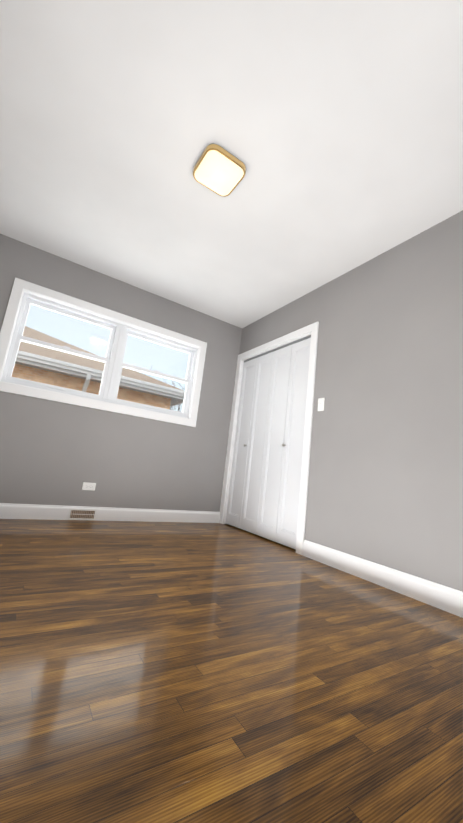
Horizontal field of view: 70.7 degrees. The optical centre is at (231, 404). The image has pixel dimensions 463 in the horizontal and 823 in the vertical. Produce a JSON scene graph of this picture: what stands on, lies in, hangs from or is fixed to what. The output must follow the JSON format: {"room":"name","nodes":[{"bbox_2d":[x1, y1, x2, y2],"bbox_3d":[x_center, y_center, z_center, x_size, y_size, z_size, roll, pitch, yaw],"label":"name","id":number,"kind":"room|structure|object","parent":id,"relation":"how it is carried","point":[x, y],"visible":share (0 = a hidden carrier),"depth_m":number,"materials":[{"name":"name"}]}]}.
{"room":"empty bedroom","nodes":[
{"label":"empty bedroom","id":0,"kind":"room"},
{"bbox_2d":[0,234,241,511],"bbox_3d":[-1.286,-0.102,3.371,3.350,2.440,0.200,14,-13,-31],"label":"wall","id":1,"kind":"structure","parent":0,"point":[55,453],"depth_m":3.29,"materials":[{"name":"grey paint"}]},
{"bbox_2d":[68,508,96,519],"bbox_3d":[-1.382,1.016,3.028,0.235,0.098,0.009,14,-13,-31],"label":"air vent","id":2,"kind":"object","parent":1,"relation":"attached to","point":[82,514],"visible":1,"depth_m":3.02,"materials":[{"name":"white plastic"}]},
{"bbox_2d":[82,482,95,490],"bbox_3d":[-1.350,0.774,3.095,0.115,0.070,0.008,14,-13,-31],"label":"outlet","id":3,"kind":"object","parent":1,"relation":"attached to","point":[89,486],"visible":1,"depth_m":3.09,"materials":[{"name":"white plastic"}]},
{"bbox_2d":[0,277,206,426],"bbox_3d":[-1.220,-0.439,3.406,1.980,1.035,0.153,14,-13,-31],"label":"window unit","id":4,"kind":"structure","parent":1,"relation":"in","point":[24,295],"depth_m":3.31,"materials":[{"name":"white plastic"}]},
{"bbox_2d":[0,503,219,522],"bbox_3d":[-1.361,1.015,3.053,2.950,0.122,0.015,14,-13,-31],"label":"baseboard","id":5,"kind":"structure","parent":1,"relation":"attached to","point":[31,511],"depth_m":3.17,"materials":[{"name":"white wood"}]},
{"bbox_2d":[0,519,462,822],"bbox_3d":[-0.012,0.992,1.540,4.050,0.120,4.400,14,-13,-31],"label":"floor","id":6,"kind":"structure","parent":0,"point":[172,672],"depth_m":0.95,"materials":[{"name":"brown wood"}]},
{"bbox_2d":[0,0,462,327],"bbox_3d":[0.281,-1.501,2.045,4.050,0.120,4.400,14,-13,-31],"label":"ceiling","id":7,"kind":"structure","parent":0,"point":[335,127],"depth_m":1.84,"materials":[{"name":"white paint"}]},
{"bbox_2d":[193,144,245,196],"bbox_3d":[-0.079,-1.452,2.047,0.275,0.054,0.275,14,-13,-31],"label":"ceiling light fixture","id":8,"kind":"object","parent":7,"relation":"attached to","point":[219,170],"visible":0.98,"depth_m":2.00,"materials":[{"name":"gold metal"}]},
{"bbox_2d":[239,211,462,591],"bbox_3d":[1.125,-0.015,2.398,0.120,2.440,4.400,14,-13,-31],"label":"wall","id":9,"kind":"structure","parent":0,"point":[385,483],"depth_m":2.29,"materials":[{"name":"grey paint"}]},
{"bbox_2d":[226,335,310,548],"bbox_3d":[0.358,0.334,3.439,0.064,1.966,1.182,14,-13,-31],"label":"bifold closet door","id":10,"kind":"structure","parent":9,"relation":"in","point":[264,492],"depth_m":3.35,"materials":[{"name":"white wood"}]},
{"bbox_2d":[219,321,318,554],"bbox_3d":[0.385,0.306,3.463,0.138,2.065,1.354,14,-13,-31],"label":"trim","id":11,"kind":"structure","parent":9,"relation":"attached to","point":[310,329],"depth_m":3.16,"materials":[{"name":"white wood"}]},
{"bbox_2d":[318,398,324,410],"bbox_3d":[0.771,-0.005,2.833,0.022,0.115,0.070,14,-13,-31],"label":"light switch","id":12,"kind":"object","parent":9,"relation":"attached to","point":[321,404],"visible":1,"depth_m":2.83,"materials":[{"name":"white plastic"}]},
{"bbox_2d":[303,540,462,617],"bbox_3d":[1.300,1.027,1.566,0.015,0.122,2.640,14,-13,-31],"label":"baseboard","id":13,"kind":"structure","parent":9,"relation":"attached to","point":[442,597],"depth_m":2.03,"materials":[{"name":"white wood"}]},
{"label":"outside","id":14,"kind":"structure","parent":0,"visible":0},
{"bbox_3d":[-16.395,8.217,41.494,140.000,0.200,150.000,14,-13,-31],"label":"ground","id":15,"kind":"structure","parent":14,"visible":0},
{"bbox_2d":[12,326,184,408],"bbox_3d":[-8.658,-0.505,7.349,13.170,5.104,8.750,14,-13,-31],"label":"neighbouring house","id":16,"kind":"structure","parent":15,"relation":"on","point":[71,381],"depth_m":6.39,"materials":[{"name":"brick"}]},
{"bbox_2d":[145,366,184,411],"bbox_3d":[-6.915,1.754,38.887,12.843,13.576,13.835,14,-13,-31],"label":"trees","id":17,"kind":"object","parent":15,"relation":"on","point":[179,404],"depth_m":37.74,"materials":[{"name":"green plant"}]}
]}

